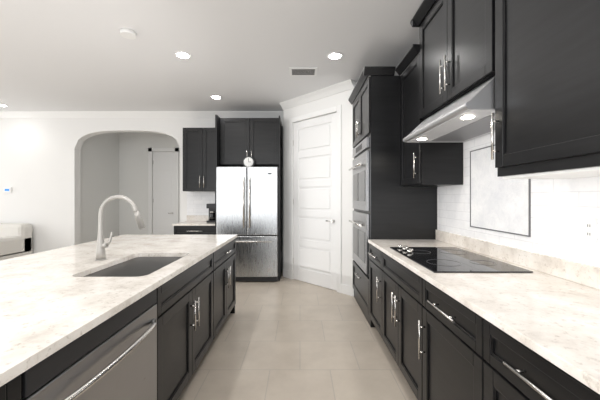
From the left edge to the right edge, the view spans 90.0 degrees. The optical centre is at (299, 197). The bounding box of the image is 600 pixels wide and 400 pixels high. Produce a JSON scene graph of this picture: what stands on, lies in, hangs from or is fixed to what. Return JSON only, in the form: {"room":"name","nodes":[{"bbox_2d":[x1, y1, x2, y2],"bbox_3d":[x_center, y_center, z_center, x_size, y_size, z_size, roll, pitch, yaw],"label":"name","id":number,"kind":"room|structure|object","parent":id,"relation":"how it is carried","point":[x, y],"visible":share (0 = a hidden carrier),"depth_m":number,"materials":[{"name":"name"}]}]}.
{"room":"kitchen","nodes":[
{"label":"kitchen","id":0,"kind":"room"},
{"bbox_2d":[80,132,119,243],"bbox_3d":[-4.325,-0.120,6.340,0.150,2.880,1.380,0,0,0],"label":"wall","id":1,"kind":"structure","parent":0,"point":[113,164],"depth_m":6.36,"materials":[{"name":"white paint"}]},
{"bbox_2d":[0,118,283,268],"bbox_3d":[-3.300,-0.120,5.575,9.400,2.880,0.150,0,0,0],"label":"wall","id":2,"kind":"structure","parent":0,"point":[40,166],"depth_m":5.50,"materials":[{"name":"white paint"}]},
{"bbox_2d":[3,187,11,192],"bbox_3d":[-5.350,-0.140,5.487,0.140,0.100,0.023,0,0,0],"label":"thermostat","id":3,"kind":"object","parent":2,"relation":"attached to","point":[7,189],"visible":0.96,"depth_m":5.48,"materials":[{"name":"white plastic"}]},
{"bbox_2d":[0,111,283,117],"bbox_3d":[-4.147,-1.510,5.458,7.705,0.100,0.085,0,0,0],"label":"crown molding","id":4,"kind":"structure","parent":2,"relation":"attached to","point":[3,114],"depth_m":5.45,"materials":[{"name":"white wood"}]},
{"bbox_2d":[188,215,203,218],"bbox_3d":[-1.700,0.375,5.488,0.739,0.100,0.020,0,0,0],"label":"backsplash","id":5,"kind":"structure","parent":2,"relation":"attached to","point":[189,216],"depth_m":5.48,"materials":[{"name":"white tile"}]},
{"bbox_2d":[183,128,211,190],"bbox_3d":[-1.670,-0.655,5.314,0.679,1.090,0.368,0,0,0],"label":"upper cabinet","id":6,"kind":"object","parent":2,"relation":"attached to","point":[197,142],"depth_m":5.14,"materials":[{"name":"black wood"}]},
{"bbox_2d":[283,269,353,296],"bbox_3d":[-3.638,1.255,5.523,8.723,0.130,3.055,0,0,0],"label":"baseboard","id":7,"kind":"structure","parent":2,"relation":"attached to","point":[347,289],"depth_m":4.10,"materials":[{"name":"white wood"}]},
{"bbox_2d":[120,132,179,234],"bbox_3d":[-3.300,-0.120,7.125,9.400,2.880,0.150,0,0,0],"label":"wall","id":8,"kind":"structure","parent":0,"point":[134,146],"depth_m":7.05,"materials":[{"name":"white paint"}]},
{"bbox_2d":[148,148,178,234],"bbox_3d":[-3.200,0.080,7.035,0.700,2.480,0.030,0,0,0],"label":"door frame","id":9,"kind":"structure","parent":8,"relation":"attached to","point":[151,150],"depth_m":7.02,"materials":[{"name":"white wood"}]},
{"bbox_2d":[153,152,174,234],"bbox_3d":[-3.200,0.122,7.059,0.530,2.385,0.083,0,0,0],"label":"hall door","id":10,"kind":"structure","parent":8,"relation":"in","point":[163,192],"depth_m":7.07,"materials":[{"name":"white wood"}]},
{"bbox_2d":[0,0,437,110],"bbox_3d":[-3.200,-1.610,3.000,9.600,0.100,12.000,0,0,0],"label":"ceiling","id":11,"kind":"structure","parent":0,"point":[70,55],"depth_m":3.16,"materials":[{"name":"white paint"}]},
{"bbox_2d":[120,28,136,39],"bbox_3d":[-1.600,-1.542,2.800,0.161,0.034,0.188,0,0,0],"label":"smoke detector","id":12,"kind":"object","parent":11,"relation":"in","point":[126,33],"depth_m":2.81,"materials":[{"name":"white plastic"}]},
{"bbox_2d":[175,51,190,58],"bbox_3d":[-1.256,-1.542,3.210,0.161,0.034,0.158,0,0,0],"label":"recessed light","id":13,"kind":"object","parent":11,"relation":"in","point":[180,54],"depth_m":3.27,"materials":[{"name":"white"}]},
{"bbox_2d":[210,95,221,98],"bbox_3d":[-1.273,-1.542,4.549,0.154,0.034,0.136,0,0,0],"label":"recessed light","id":14,"kind":"object","parent":11,"relation":"in","point":[213,96],"depth_m":4.65,"materials":[{"name":"white"}]},
{"bbox_2d":[289,67,316,75],"bbox_3d":[0.039,-1.542,3.632,0.331,0.034,0.230,0,0,0],"label":"air vent","id":15,"kind":"object","parent":11,"relation":"in","point":[294,71],"depth_m":3.67,"materials":[{"name":"white metal"}]},
{"bbox_2d":[327,52,342,59],"bbox_3d":[0.377,-1.542,3.233,0.164,0.034,0.160,0,0,0],"label":"recessed light","id":16,"kind":"object","parent":11,"relation":"in","point":[334,55],"depth_m":3.28,"materials":[{"name":"white"}]},
{"bbox_2d":[177,270,416,399],"bbox_3d":[-3.200,1.345,3.000,9.600,0.050,12.000,0,0,0],"label":"floor","id":17,"kind":"structure","parent":0,"point":[283,338],"depth_m":2.54,"materials":[{"name":"tile"}]},
{"bbox_2d":[0,223,32,260],"bbox_3d":[-5.920,0.890,5.005,2.160,0.860,0.910,0,0,0],"label":"sofa","id":18,"kind":"object","parent":17,"relation":"on","point":[15,239],"visible":0.69,"depth_m":5.21,"materials":[{"name":"white fabric"}]},
{"bbox_2d":[0,235,236,399],"bbox_3d":[-1.286,0.888,1.281,1.228,0.864,4.322,0,0,0],"label":"kitchen island","id":19,"kind":"object","parent":17,"relation":"on","point":[132,317],"depth_m":1.47,"materials":[{"name":"black wood"}]},
{"bbox_2d":[19,288,156,399],"bbox_3d":[-0.711,0.834,1.165,0.077,0.742,0.730,0,0,0],"label":"dishwasher","id":20,"kind":"object","parent":19,"relation":"in","point":[115,358],"depth_m":1.13,"materials":[{"name":"silver metal"}]},
{"bbox_2d":[0,235,235,378],"bbox_3d":[-1.370,0.480,1.275,1.300,0.110,4.350,0,0,0],"label":"island countertop","id":21,"kind":"structure","parent":19,"relation":"on","point":[47,298],"depth_m":1.39,"materials":[{"name":"beige stone"}]},
{"bbox_2d":[92,195,145,258],"bbox_3d":[-1.221,0.203,2.040,0.337,0.443,0.068,0,0,0],"label":"faucet","id":22,"kind":"object","parent":21,"relation":"on","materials":[{"name":"silver metal"}]},
{"bbox_2d":[172,223,211,234],"bbox_3d":[-1.690,0.888,5.179,0.719,0.864,0.638,0,0,0],"label":"base cabinet","id":23,"kind":"object","parent":17,"relation":"on","point":[179,228],"depth_m":4.86,"materials":[{"name":"black wood"}]},
{"bbox_2d":[204,207,211,222],"bbox_3d":[-1.510,0.290,5.230,0.180,0.270,0.220,0,0,0],"label":"coffee maker","id":24,"kind":"object","parent":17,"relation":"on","point":[207,210],"depth_m":5.48,"materials":[{"name":"black metal"}]},
{"bbox_2d":[212,115,282,280],"bbox_3d":[-0.824,0.010,5.099,1.012,2.620,0.798,0,0,0],"label":"tall cabinet","id":25,"kind":"object","parent":17,"relation":"on","point":[229,142],"depth_m":4.89,"materials":[{"name":"black wood"}]},
{"bbox_2d":[184,219,203,222],"bbox_3d":[-1.700,0.440,5.174,0.739,0.030,0.648,0,0,0],"label":"countertop","id":26,"kind":"structure","parent":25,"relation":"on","point":[188,220],"depth_m":5.33,"materials":[{"name":"beige stone"}]},
{"bbox_2d":[216,167,278,280],"bbox_3d":[-0.820,0.420,4.984,0.952,1.800,0.811,0,0,0],"label":"refrigerator","id":27,"kind":"object","parent":17,"relation":"on","point":[247,206],"visible":0.71,"depth_m":4.64,"materials":[{"name":"silver metal"}]},
{"bbox_2d":[243,156,254,166],"bbox_3d":[-0.820,-0.561,4.800,0.190,0.202,0.060,0,0,0],"label":"clock","id":28,"kind":"object","parent":27,"relation":"on","point":[248,161],"visible":0.77,"depth_m":4.78,"materials":[{"name":"white plastic"}]},
{"bbox_2d":[368,242,375,326],"bbox_3d":[1.048,0.889,2.773,0.697,0.864,0.550,0,0,0],"label":"base cabinet","id":29,"kind":"object","parent":17,"relation":"on","point":[372,249],"depth_m":2.92,"materials":[{"name":"black wood"}]},
{"bbox_2d":[348,66,436,326],"bbox_3d":[1.013,0.005,3.498,0.768,2.630,1.005,0,0,0],"label":"tall cabinet","id":30,"kind":"object","parent":17,"relation":"on","point":[386,205],"visible":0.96,"depth_m":3.05,"materials":[{"name":"black wood"}]},
{"bbox_2d":[376,246,415,395],"bbox_3d":[1.048,0.889,2.140,0.697,0.864,0.964,0,0,0],"label":"base cabinet","id":31,"kind":"object","parent":17,"relation":"on","point":[395,284],"depth_m":2.13,"materials":[{"name":"black wood"}]},
{"bbox_2d":[416,274,467,399],"bbox_3d":[1.048,0.889,1.435,0.697,0.864,0.694,0,0,0],"label":"base cabinet","id":32,"kind":"object","parent":17,"relation":"on","point":[452,316],"depth_m":1.51,"materials":[{"name":"black wood"}]},
{"bbox_2d":[468,306,599,399],"bbox_3d":[1.048,0.889,0.540,0.697,0.864,1.344,0,0,0],"label":"base cabinet","id":33,"kind":"object","parent":17,"relation":"on","point":[501,366],"depth_m":1.00,"materials":[{"name":"black wood"}]},
{"bbox_2d":[368,238,599,389],"bbox_3d":[1.043,0.440,1.074,0.707,0.030,3.948,0,0,0],"label":"countertop","id":34,"kind":"structure","parent":33,"relation":"on","point":[559,318],"depth_m":1.17,"materials":[{"name":"beige stone"}]},
{"bbox_2d":[388,242,535,273],"bbox_3d":[1.034,0.408,2.110,0.560,0.032,0.840,0,0,0],"label":"cooktop","id":35,"kind":"object","parent":34,"relation":"in","point":[438,257],"depth_m":2.02,"materials":[{"name":"black glass"}]},
{"bbox_2d":[284,81,358,285],"bbox_3d":[0.268,-0.120,4.752,1.085,2.880,1.496,0,0,0],"label":"wall","id":36,"kind":"structure","parent":0,"point":[340,98],"depth_m":4.13,"materials":[{"name":"white paint"}]},
{"bbox_2d":[293,112,336,290],"bbox_3d":[0.222,0.055,4.547,0.669,2.518,0.663,0,0,0],"label":"pantry door","id":37,"kind":"structure","parent":36,"relation":"in","point":[315,201],"depth_m":4.50,"materials":[{"name":"white wood"}]},
{"bbox_2d":[289,105,341,292],"bbox_3d":[0.197,0.018,4.519,1.055,2.605,0.018,0,0,45],"label":"door frame","id":38,"kind":"structure","parent":36,"relation":"attached to","point":[338,108],"depth_m":4.18,"materials":[{"name":"white wood"}]},
{"bbox_2d":[280,79,353,109],"bbox_3d":[0.195,-1.510,4.474,1.060,0.100,1.060,0,0,0],"label":"crown molding","id":39,"kind":"structure","parent":36,"relation":"attached to","point":[346,85],"depth_m":4.37,"materials":[{"name":"white wood"}]},
{"bbox_2d":[436,230,599,289],"bbox_3d":[1.387,0.374,1.074,0.020,0.100,3.948,0,0,0],"label":"backsplash","id":40,"kind":"structure","parent":0,"relation":"attached to","point":[587,275],"depth_m":1.72,"materials":[{"name":"beige stone"}]},
{"bbox_3d":[1.475,-0.120,3.000,0.150,2.880,12.000,0,0,0],"label":"wall","id":41,"kind":"structure","parent":0,"visible":0},
{"bbox_2d":[401,144,462,186],"bbox_3d":[1.206,-0.675,2.804,0.373,1.130,0.488,0,0,0],"label":"upper cabinet","id":42,"kind":"object","parent":41,"relation":"attached to","point":[422,165],"depth_m":2.56,"materials":[{"name":"black wood"}]},
{"bbox_2d":[399,0,486,143],"bbox_3d":[1.134,-1.000,2.070,0.518,1.060,1.082,0,0,0],"label":"upper cabinet","id":43,"kind":"object","parent":41,"relation":"attached to","point":[445,85],"depth_m":2.10,"materials":[{"name":"black wood"}]},
{"bbox_2d":[437,132,599,266],"bbox_3d":[1.393,-0.177,1.074,0.014,1.005,3.948,0,0,0],"label":"backsplash","id":44,"kind":"structure","parent":41,"relation":"attached to","point":[484,202],"depth_m":1.90,"materials":[{"name":"tile"}]},
{"bbox_2d":[583,218,596,242],"bbox_3d":[1.390,0.155,1.440,0.008,0.114,0.070,0,0,0],"label":"electrical outlet plate","id":45,"kind":"object","parent":44,"relation":"attached to","point":[589,229],"visible":1,"depth_m":1.43,"materials":[{"name":"white plastic"}]},
{"bbox_2d":[471,0,599,178],"bbox_3d":[1.179,-0.710,0.368,0.428,1.200,2.535,0,0,0],"label":"upper cabinet","id":46,"kind":"object","parent":41,"relation":"attached to","point":[520,79],"depth_m":1.28,"materials":[{"name":"black wood"}]}
]}

